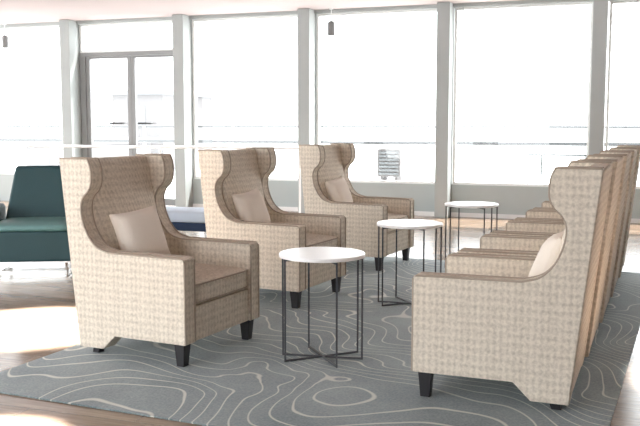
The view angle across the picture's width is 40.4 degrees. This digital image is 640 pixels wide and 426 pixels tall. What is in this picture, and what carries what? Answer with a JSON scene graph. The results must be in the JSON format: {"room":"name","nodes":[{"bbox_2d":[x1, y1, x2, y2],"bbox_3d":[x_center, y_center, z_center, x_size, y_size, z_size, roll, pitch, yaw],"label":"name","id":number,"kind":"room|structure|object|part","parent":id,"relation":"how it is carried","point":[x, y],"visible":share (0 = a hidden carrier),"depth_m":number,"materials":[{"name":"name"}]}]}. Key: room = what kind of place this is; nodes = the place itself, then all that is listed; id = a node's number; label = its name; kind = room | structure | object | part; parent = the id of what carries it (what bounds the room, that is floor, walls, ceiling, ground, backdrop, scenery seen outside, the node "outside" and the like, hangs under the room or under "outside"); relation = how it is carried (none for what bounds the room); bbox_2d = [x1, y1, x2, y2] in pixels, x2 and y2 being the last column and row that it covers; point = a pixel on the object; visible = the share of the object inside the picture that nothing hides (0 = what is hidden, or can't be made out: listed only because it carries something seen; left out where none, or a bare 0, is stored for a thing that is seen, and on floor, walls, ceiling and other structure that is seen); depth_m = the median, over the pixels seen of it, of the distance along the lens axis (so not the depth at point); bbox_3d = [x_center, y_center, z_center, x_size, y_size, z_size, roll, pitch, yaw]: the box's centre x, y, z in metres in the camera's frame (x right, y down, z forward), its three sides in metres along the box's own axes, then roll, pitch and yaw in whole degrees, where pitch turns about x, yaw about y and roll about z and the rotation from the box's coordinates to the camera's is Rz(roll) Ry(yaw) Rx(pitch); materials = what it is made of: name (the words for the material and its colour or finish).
{"room":"lobby lounge","nodes":[
{"label":"lobby lounge","id":0,"kind":"room"},
{"bbox_2d":[0,0,521,24],"bbox_3d":[-2.987,-2.379,6.352,16.400,0.150,14.120,2,6,19],"label":"ceiling","id":1,"kind":"structure","parent":0,"point":[11,11],"depth_m":12.24,"materials":[{"name":"paint"}]},
{"bbox_2d":[2,23,8,47],"bbox_3d":[-5.198,-2.924,14.355,0.104,0.395,0.104,2,6,19],"label":"pendant spotlight","id":2,"kind":"object","parent":1,"relation":"hanging from","point":[5,43],"visible":1,"depth_m":14.33,"materials":[{"name":"grey metal"}]},
{"bbox_2d":[0,0,617,27],"bbox_3d":[-0.659,-2.948,12.903,16.400,0.050,0.131,2,6,19],"label":"trim","id":3,"kind":"structure","parent":1,"relation":"attached to","point":[523,2],"depth_m":12.60,"materials":[{"name":"paint"}]},
{"bbox_2d":[328,8,334,35],"bbox_3d":[0.161,-2.736,12.467,0.104,0.385,0.104,2,6,19],"label":"pendant spotlight","id":4,"kind":"object","parent":1,"relation":"hanging from","point":[331,24],"visible":1,"depth_m":12.44,"materials":[{"name":"grey metal"}]},
{"bbox_2d":[0,201,639,425],"bbox_3d":[-2.987,0.685,6.665,16.400,0.120,14.120,2,6,19],"label":"floor","id":5,"kind":"structure","parent":0,"point":[38,313],"depth_m":5.59,"materials":[{"name":"brown wood"}]},
{"bbox_2d":[0,165,71,274],"bbox_3d":[-2.505,0.051,7.716,0.860,0.912,0.765,-1,6,-6],"label":"lounge chair","id":6,"kind":"object","parent":5,"relation":"on","point":[33,230],"visible":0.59,"depth_m":7.46,"materials":[{"name":"teal fabric"}]},
{"bbox_3d":[-2.884,0.092,7.659,0.095,0.318,0.620,-1,6,-6],"label":"arm","id":7,"kind":"part","parent":6,"relation":"part of","materials":[{"name":"teal fabric"}]},
{"bbox_3d":[-2.800,0.456,7.690,0.024,0.112,0.594,-1,6,-6],"label":"sled leg","id":8,"kind":"part","parent":6,"relation":"part of","materials":[{"name":"metal"}]},
{"bbox_3d":[-2.499,0.099,7.660,0.660,0.098,0.643,-1,6,-6],"label":"seat","id":9,"kind":"part","parent":6,"relation":"part of","materials":[{"name":"teal fabric"}]},
{"bbox_3d":[-2.502,0.255,7.706,0.720,0.265,0.640,-1,6,-6],"label":"seat frame","id":10,"kind":"part","parent":6,"relation":"part of","materials":[{"name":"teal fabric"}]},
{"bbox_3d":[-2.532,-0.180,7.951,0.630,0.500,0.247,-1,6,-6],"label":"backrest","id":11,"kind":"part","parent":6,"relation":"part of","materials":[{"name":"teal fabric"}]},
{"bbox_3d":[-2.203,0.449,7.752,0.024,0.112,0.594,-1,6,-6],"label":"sled leg","id":12,"kind":"part","parent":6,"relation":"part of","materials":[{"name":"metal"}]},
{"bbox_2d":[0,144,300,212],"bbox_3d":[-3.753,-0.578,13.623,7.450,0.977,0.100,2,6,19],"label":"handrail","id":13,"kind":"object","parent":5,"relation":"on","point":[1,145],"visible":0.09,"depth_m":13.09,"materials":[{"name":"white metal"}]},
{"bbox_3d":[-3.753,-1.042,13.575,7.450,0.044,0.044,2,6,19],"label":"rail","id":14,"kind":"part","parent":13,"relation":"part of","materials":[{"name":"white metal"}]},
{"bbox_3d":[-0.289,-0.437,12.404,0.100,0.945,0.100,2,6,19],"label":"post","id":15,"kind":"part","parent":13,"relation":"part of","materials":[{"name":"white metal"}]},
{"bbox_2d":[166,207,206,237],"bbox_3d":[-1.480,0.131,9.664,0.800,0.372,0.516,2,6,19],"label":"ottoman","id":16,"kind":"object","parent":5,"relation":"on","point":[182,218],"visible":0.37,"depth_m":9.39,"materials":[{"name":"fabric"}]},
{"bbox_2d":[166,207,204,222],"bbox_3d":[-1.480,0.020,9.652,0.800,0.148,0.516,2,6,19],"label":"cushion","id":17,"kind":"object","parent":16,"relation":"on","point":[176,214],"depth_m":9.40,"materials":[{"name":"white fabric"}]},
{"bbox_2d":[0,257,639,425],"bbox_3d":[0.565,0.696,5.935,3.005,0.008,4.850,3,6,23],"label":"rug","id":18,"kind":"object","parent":5,"relation":"on","point":[229,379],"visible":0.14,"depth_m":4.46,"materials":[{"name":"grey carpet"}]},
{"bbox_2d":[59,153,259,366],"bbox_3d":[-0.911,0.224,5.070,0.841,1.106,0.771,3,7,26],"label":"armchair","id":19,"kind":"object","parent":18,"relation":"on","point":[205,287],"visible":0.96,"depth_m":4.85,"materials":[{"name":"fabric"}]},
{"bbox_3d":[-1.257,0.766,4.961,0.062,0.050,0.052,3,7,26],"label":"leg","id":20,"kind":"part","parent":19,"relation":"part of","materials":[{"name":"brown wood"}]},
{"bbox_3d":[-1.170,0.188,5.196,0.257,1.038,0.572,3,7,26],"label":"backrest","id":21,"kind":"part","parent":19,"relation":"part of","materials":[{"name":"fabric"}]},
{"bbox_3d":[-1.063,0.235,4.771,0.834,1.055,0.100,3,7,26],"label":"arm","id":22,"kind":"part","parent":19,"relation":"part of","materials":[{"name":"fabric"}]},
{"bbox_2d":[109,205,170,254],"bbox_3d":[-1.050,0.132,5.092,0.186,0.345,0.355,5,8,43],"label":"throw pillow","id":23,"kind":"object","parent":19,"relation":"on","point":[141,230],"visible":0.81,"depth_m":5.02,"materials":[{"name":"beige fabric"}]},
{"bbox_3d":[-0.737,0.756,4.666,0.066,0.130,0.066,3,7,26],"label":"leg","id":24,"kind":"part","parent":19,"relation":"part of","materials":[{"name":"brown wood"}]},
{"bbox_3d":[-0.764,0.174,5.367,0.834,1.055,0.100,3,7,26],"label":"arm","id":25,"kind":"part","parent":19,"relation":"part of","materials":[{"name":"fabric"}]},
{"bbox_2d":[195,263,246,303],"bbox_3d":[-0.817,0.399,5.040,0.618,0.171,0.562,3,7,26],"label":"seat cushion","id":26,"kind":"object","parent":19,"relation":"on","point":[215,283],"depth_m":4.94,"materials":[{"name":"fabric"}]},
{"bbox_3d":[-0.814,0.560,5.056,0.588,0.190,0.570,3,7,26],"label":"seat frame","id":27,"kind":"part","parent":19,"relation":"part of","materials":[{"name":"fabric"}]},
{"bbox_3d":[-0.443,0.696,5.254,0.066,0.130,0.066,3,7,26],"label":"leg","id":28,"kind":"part","parent":19,"relation":"part of","materials":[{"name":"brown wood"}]},
{"bbox_2d":[198,147,345,308],"bbox_3d":[-0.344,0.074,6.542,0.841,1.106,0.771,3,7,26],"label":"armchair","id":29,"kind":"object","parent":18,"relation":"on","point":[223,173],"visible":0.77,"depth_m":6.32,"materials":[{"name":"fabric"}]},
{"bbox_3d":[-0.603,0.038,6.668,0.257,1.038,0.572,3,7,26],"label":"backrest","id":30,"kind":"part","parent":29,"relation":"part of","materials":[{"name":"fabric"}]},
{"bbox_2d":[231,188,270,221],"bbox_3d":[-0.514,-0.013,6.550,0.188,0.339,0.349,3,7,30],"label":"throw pillow","id":31,"kind":"object","parent":29,"relation":"on","point":[249,206],"visible":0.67,"depth_m":6.46,"materials":[{"name":"beige fabric"}]},
{"bbox_3d":[-0.496,0.085,6.243,0.834,1.055,0.100,3,7,26],"label":"arm","id":32,"kind":"part","parent":29,"relation":"part of","materials":[{"name":"fabric"}]},
{"bbox_3d":[-0.170,0.605,6.138,0.066,0.130,0.066,3,7,26],"label":"leg","id":33,"kind":"part","parent":29,"relation":"part of","materials":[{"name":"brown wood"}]},
{"bbox_3d":[-0.197,0.024,6.840,0.834,1.055,0.100,3,7,26],"label":"arm","id":34,"kind":"part","parent":29,"relation":"part of","materials":[{"name":"fabric"}]},
{"bbox_3d":[-0.247,0.410,6.528,0.588,0.190,0.570,3,7,26],"label":"seat frame","id":35,"kind":"part","parent":29,"relation":"part of","materials":[{"name":"fabric"}]},
{"bbox_2d":[306,233,337,246],"bbox_3d":[-0.250,0.248,6.513,0.618,0.171,0.562,3,7,26],"label":"seat cushion","id":36,"kind":"object","parent":29,"relation":"on","point":[312,239],"depth_m":6.46,"materials":[{"name":"fabric"}]},
{"bbox_3d":[0.124,0.545,6.726,0.066,0.130,0.066,3,7,26],"label":"leg","id":37,"kind":"part","parent":29,"relation":"part of","materials":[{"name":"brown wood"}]},
{"bbox_2d":[279,247,364,367],"bbox_3d":[0.012,0.510,4.817,0.476,0.588,0.476,0,6,0],"label":"side table","id":38,"kind":"object","parent":18,"relation":"on","point":[334,255],"visible":1,"depth_m":4.77,"materials":[{"name":"white laminate"}]},
{"bbox_2d":[298,143,413,270],"bbox_3d":[0.349,-0.086,8.104,0.841,1.106,0.771,3,7,26],"label":"armchair","id":39,"kind":"object","parent":18,"relation":"on","point":[319,164],"visible":0.78,"depth_m":7.87,"materials":[{"name":"fabric"}]},
{"bbox_3d":[0.090,-0.122,8.230,0.257,1.038,0.572,3,7,26],"label":"backrest","id":40,"kind":"part","parent":39,"relation":"part of","materials":[{"name":"fabric"}]},
{"bbox_2d":[325,176,352,201],"bbox_3d":[0.179,-0.172,8.110,0.193,0.339,0.344,3,6,25],"label":"throw pillow","id":41,"kind":"object","parent":39,"relation":"on","point":[337,189],"visible":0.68,"depth_m":8.01,"materials":[{"name":"beige fabric"}]},
{"bbox_3d":[0.197,-0.075,7.805,0.834,1.055,0.100,3,7,26],"label":"arm","id":42,"kind":"part","parent":39,"relation":"part of","materials":[{"name":"fabric"}]},
{"bbox_3d":[0.496,-0.136,8.402,0.834,1.055,0.100,3,7,26],"label":"arm","id":43,"kind":"part","parent":39,"relation":"part of","materials":[{"name":"fabric"}]},
{"bbox_3d":[0.523,0.446,7.700,0.066,0.130,0.066,3,7,26],"label":"leg","id":44,"kind":"part","parent":39,"relation":"part of","materials":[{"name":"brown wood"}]},
{"bbox_3d":[0.446,0.250,8.090,0.588,0.190,0.570,3,7,26],"label":"seat frame","id":45,"kind":"part","parent":39,"relation":"part of","materials":[{"name":"fabric"}]},
{"bbox_2d":[388,213,407,232],"bbox_3d":[0.443,0.088,8.075,0.618,0.171,0.562,3,7,26],"label":"seat cushion","id":46,"kind":"object","parent":39,"relation":"on","point":[391,216],"depth_m":8.02,"materials":[{"name":"fabric"}]},
{"bbox_3d":[0.818,0.386,8.288,0.066,0.130,0.066,3,7,26],"label":"leg","id":47,"kind":"part","parent":39,"relation":"part of","materials":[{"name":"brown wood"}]},
{"bbox_2d":[377,219,442,305],"bbox_3d":[0.645,0.362,6.269,0.476,0.588,0.476,0,6,0],"label":"side table","id":48,"kind":"object","parent":18,"relation":"on","point":[418,224],"visible":0.94,"depth_m":6.21,"materials":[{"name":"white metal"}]},
{"bbox_2d":[445,201,498,257],"bbox_3d":[1.350,0.207,7.782,0.476,0.588,0.476,0,6,0],"label":"side table","id":49,"kind":"object","parent":18,"relation":"on","point":[455,204],"visible":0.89,"depth_m":7.71,"materials":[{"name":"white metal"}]},
{"bbox_2d":[411,160,612,409],"bbox_3d":[0.962,0.305,4.282,0.841,1.106,0.771,2,6,21],"label":"armchair","id":50,"kind":"object","parent":18,"relation":"on","point":[483,317],"visible":0.95,"depth_m":3.94,"materials":[{"name":"fabric"}]},
{"bbox_3d":[0.507,0.808,4.157,0.066,0.130,0.066,2,6,21],"label":"leg","id":51,"kind":"part","parent":50,"relation":"part of","materials":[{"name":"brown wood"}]},
{"bbox_3d":[1.088,0.254,4.589,0.834,1.055,0.100,2,6,21],"label":"arm","id":52,"kind":"part","parent":50,"relation":"part of","materials":[{"name":"fabric"}]},
{"bbox_2d":[528,231,563,276],"bbox_3d":[1.116,0.248,4.215,0.195,0.304,0.320,2,6,21],"label":"throw pillow","id":53,"kind":"object","parent":50,"relation":"on","point":[547,255],"visible":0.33,"depth_m":4.08,"materials":[{"name":"beige fabric"}]},
{"bbox_3d":[1.072,0.867,3.971,0.062,0.050,0.052,2,6,21],"label":"leg","id":54,"kind":"part","parent":50,"relation":"part of","materials":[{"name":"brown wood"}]},
{"bbox_3d":[1.231,0.293,4.174,0.257,1.038,0.572,2,6,21],"label":"backrest","id":55,"kind":"part","parent":50,"relation":"part of","materials":[{"name":"fabric"}]},
{"bbox_2d":[457,155,623,356],"bbox_3d":[1.297,0.223,5.086,0.841,1.106,0.771,2,6,21],"label":"armchair","id":56,"kind":"object","parent":18,"relation":"on","point":[498,244],"visible":0.13,"depth_m":4.91,"materials":[{"name":"fabric"}]},
{"bbox_3d":[1.566,0.211,4.978,0.257,1.038,0.572,2,6,21],"label":"backrest","id":57,"kind":"part","parent":56,"relation":"part of","materials":[{"name":"fabric"}]},
{"bbox_2d":[490,151,631,322],"bbox_3d":[1.631,0.140,5.890,0.841,1.106,0.771,2,6,21],"label":"armchair","id":58,"kind":"object","parent":18,"relation":"on","point":[513,227],"visible":0.14,"depth_m":5.73,"materials":[{"name":"fabric"}]},
{"bbox_3d":[1.901,0.128,5.782,0.257,1.038,0.572,2,6,21],"label":"backrest","id":59,"kind":"part","parent":58,"relation":"part of","materials":[{"name":"fabric"}]},
{"bbox_2d":[514,148,637,296],"bbox_3d":[1.966,0.058,6.694,0.841,1.106,0.771,2,6,21],"label":"armchair","id":60,"kind":"object","parent":18,"relation":"on","point":[532,214],"visible":0.15,"depth_m":6.46,"materials":[{"name":"fabric"}]},
{"bbox_3d":[2.236,0.046,6.586,0.257,1.038,0.572,2,6,21],"label":"backrest","id":61,"kind":"part","parent":60,"relation":"part of","materials":[{"name":"fabric"}]},
{"bbox_2d":[533,145,639,277],"bbox_3d":[2.301,-0.024,7.499,0.841,1.106,0.771,2,6,21],"label":"armchair","id":62,"kind":"object","parent":18,"relation":"on","point":[546,205],"visible":0.14,"depth_m":7.08,"materials":[{"name":"fabric"}]},
{"bbox_3d":[2.571,-0.036,7.391,0.257,1.038,0.572,2,6,21],"label":"backrest","id":63,"kind":"part","parent":62,"relation":"part of","materials":[{"name":"fabric"}]},
{"bbox_2d":[0,174,639,218],"bbox_3d":[-0.651,-0.270,13.200,16.400,0.450,0.123,2,6,19],"label":"wall","id":64,"kind":"structure","parent":0,"point":[516,200],"depth_m":12.35,"materials":[{"name":"paint"}]},
{"bbox_2d":[0,25,58,173],"bbox_3d":[-4.918,-1.863,14.551,1.830,2.445,0.070,2,6,19],"label":"window","id":65,"kind":"structure","parent":64,"relation":"in","point":[35,27],"depth_m":14.40,"materials":[{"name":"paint"}]},
{"bbox_2d":[59,20,81,157],"bbox_3d":[-4.006,-1.618,14.123,0.180,2.945,0.370,2,6,19],"label":"trim","id":66,"kind":"structure","parent":64,"relation":"attached to","point":[69,31],"depth_m":13.95,"materials":[{"name":"paint"}]},
{"bbox_2d":[80,50,174,205],"bbox_3d":[-3.014,-1.341,13.895,1.830,2.440,0.149,2,6,19],"label":"door","id":67,"kind":"structure","parent":64,"relation":"in","point":[85,58],"depth_m":13.91,"materials":[{"name":"metal"}]},
{"bbox_2d":[79,20,172,52],"bbox_3d":[-3.004,-2.784,13.776,1.830,0.455,0.070,2,6,19],"label":"window","id":68,"kind":"structure","parent":67,"relation":"attached to","point":[81,26],"depth_m":13.83,"materials":[{"name":"paint"}]},
{"bbox_3d":[-3.006,-1.343,13.918,1.830,2.440,0.100,2,6,19],"label":"frame","id":69,"kind":"part","parent":67,"relation":"part of","materials":[{"name":"metal"}]},
{"bbox_2d":[172,14,193,206],"bbox_3d":[-2.092,-1.549,13.449,0.180,2.945,0.370,2,6,19],"label":"trim","id":70,"kind":"structure","parent":64,"relation":"attached to","point":[181,23],"depth_m":13.32,"materials":[{"name":"paint"}]},
{"bbox_2d":[192,15,297,180],"bbox_3d":[-1.091,-1.725,13.203,1.830,2.445,0.071,2,6,19],"label":"window","id":71,"kind":"structure","parent":64,"relation":"in","point":[194,47],"depth_m":13.40,"materials":[{"name":"paint"}]},
{"bbox_2d":[297,8,316,212],"bbox_3d":[-0.179,-1.480,12.775,0.180,2.945,0.370,2,6,19],"label":"trim","id":72,"kind":"structure","parent":64,"relation":"attached to","point":[306,18],"depth_m":12.59,"materials":[{"name":"paint"}]},
{"bbox_2d":[316,9,436,183],"bbox_3d":[0.823,-1.656,12.529,1.830,2.445,0.070,2,6,19],"label":"window","id":73,"kind":"structure","parent":64,"relation":"in","point":[318,16],"depth_m":12.63,"materials":[{"name":"paint"}]},
{"bbox_2d":[193,204,639,222],"bbox_3d":[2.446,0.043,12.056,9.780,0.060,0.022,2,6,19],"label":"baseboard","id":74,"kind":"structure","parent":64,"relation":"attached to","point":[418,213],"depth_m":12.18,"materials":[{"name":"grey"}]},
{"bbox_2d":[434,2,454,217],"bbox_3d":[1.735,-1.411,12.101,0.180,2.945,0.370,2,6,19],"label":"trim","id":75,"kind":"structure","parent":64,"relation":"attached to","point":[445,10],"depth_m":11.95,"materials":[{"name":"paint"}]},
{"bbox_2d":[452,2,592,186],"bbox_3d":[2.736,-1.587,11.854,1.830,2.445,0.071,2,6,19],"label":"window","id":76,"kind":"structure","parent":64,"relation":"in","point":[454,182],"depth_m":11.94,"materials":[{"name":"paint"}]},
{"bbox_2d":[589,0,608,154],"bbox_3d":[3.648,-1.342,11.427,0.180,2.945,0.370,2,6,19],"label":"trim","id":77,"kind":"structure","parent":64,"relation":"attached to","point":[600,7],"depth_m":11.21,"materials":[{"name":"paint"}]},
{"bbox_2d":[605,0,639,188],"bbox_3d":[4.650,-1.518,11.180,1.830,2.445,0.071,2,6,19],"label":"window","id":78,"kind":"structure","parent":64,"relation":"in","point":[618,1],"depth_m":11.40,"materials":[{"name":"paint"}]},
{"label":"outside","id":79,"kind":"structure","parent":0,"visible":0},
{"bbox_2d":[16,137,158,165],"bbox_3d":[-11.367,-0.439,43.593,3.800,6.600,6.600,2,6,19],"label":"building","id":80,"kind":"structure","parent":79,"point":[35,156],"depth_m":40.93,"materials":[{"name":"grey metal"}]},
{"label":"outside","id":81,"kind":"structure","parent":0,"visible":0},
{"bbox_2d":[104,90,218,169],"bbox_3d":[-9.073,-2.488,51.098,3.800,9.150,6.600,2,6,19],"label":"building","id":82,"kind":"structure","parent":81,"point":[156,107],"depth_m":48.10,"materials":[{"name":"grey metal"}]},
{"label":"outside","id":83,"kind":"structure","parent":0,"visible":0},
{"bbox_2d":[0,167,639,198],"bbox_3d":[0.997,-0.451,18.460,26.000,0.140,10.880,2,6,19],"label":"deck","id":84,"kind":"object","parent":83,"point":[170,192],"visible":0.17,"depth_m":21.82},
{"bbox_2d":[0,125,639,183],"bbox_3d":[1.085,-0.902,15.653,18.000,1.329,0.070,2,6,19],"label":"balcony railing","id":85,"kind":"object","parent":84,"relation":"on","point":[144,140],"visible":0.53,"depth_m":15.67,"materials":[{"name":"white metal"}]},
{"bbox_3d":[-5.297,-1.128,17.902,0.040,1.320,0.040,2,6,19],"label":"post","id":86,"kind":"part","parent":85,"relation":"part of","materials":[{"name":"white metal"}]},
{"bbox_3d":[-3.478,-1.062,17.261,0.040,1.320,0.040,2,6,19],"label":"post","id":87,"kind":"part","parent":85,"relation":"part of","materials":[{"name":"white metal"}]},
{"bbox_3d":[-1.658,-0.997,16.620,0.040,1.320,0.040,2,6,19],"label":"post","id":88,"kind":"part","parent":85,"relation":"part of","materials":[{"name":"white metal"}]},
{"bbox_3d":[1.085,-1.261,15.616,18.000,0.064,0.064,2,6,19],"label":"rail","id":89,"kind":"part","parent":85,"relation":"part of","materials":[{"name":"white metal"}]},
{"bbox_3d":[0.161,-0.931,15.979,0.040,1.320,0.040,2,6,19],"label":"post","id":90,"kind":"part","parent":85,"relation":"part of","materials":[{"name":"white metal"}]},
{"bbox_3d":[1.980,-0.865,15.338,0.040,1.320,0.040,2,6,19],"label":"post","id":91,"kind":"part","parent":85,"relation":"part of","materials":[{"name":"white metal"}]},
{"bbox_3d":[3.800,-0.800,14.697,0.040,1.320,0.040,2,6,19],"label":"post","id":92,"kind":"part","parent":85,"relation":"part of","materials":[{"name":"white metal"}]},
{"bbox_2d":[377,148,404,180],"bbox_3d":[1.222,-0.635,14.957,0.400,0.940,0.365,2,6,19],"label":"air conditioner","id":93,"kind":"object","parent":84,"relation":"on","point":[391,161],"visible":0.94,"depth_m":14.78,"materials":[{"name":"grey metal"}]},
{"bbox_2d":[527,154,585,183],"bbox_3d":[4.216,-0.428,13.094,2.166,0.906,0.033,2,6,19],"label":"stair handrail","id":94,"kind":"object","parent":84,"relation":"on","point":[541,155],"visible":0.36,"depth_m":13.32,"materials":[{"name":"white metal"}]},
{"bbox_3d":[3.398,-0.444,13.383,0.026,0.880,0.026,5,8,42],"label":"post","id":95,"kind":"part","parent":94,"relation":"part of","materials":[{"name":"white metal"}]}
]}

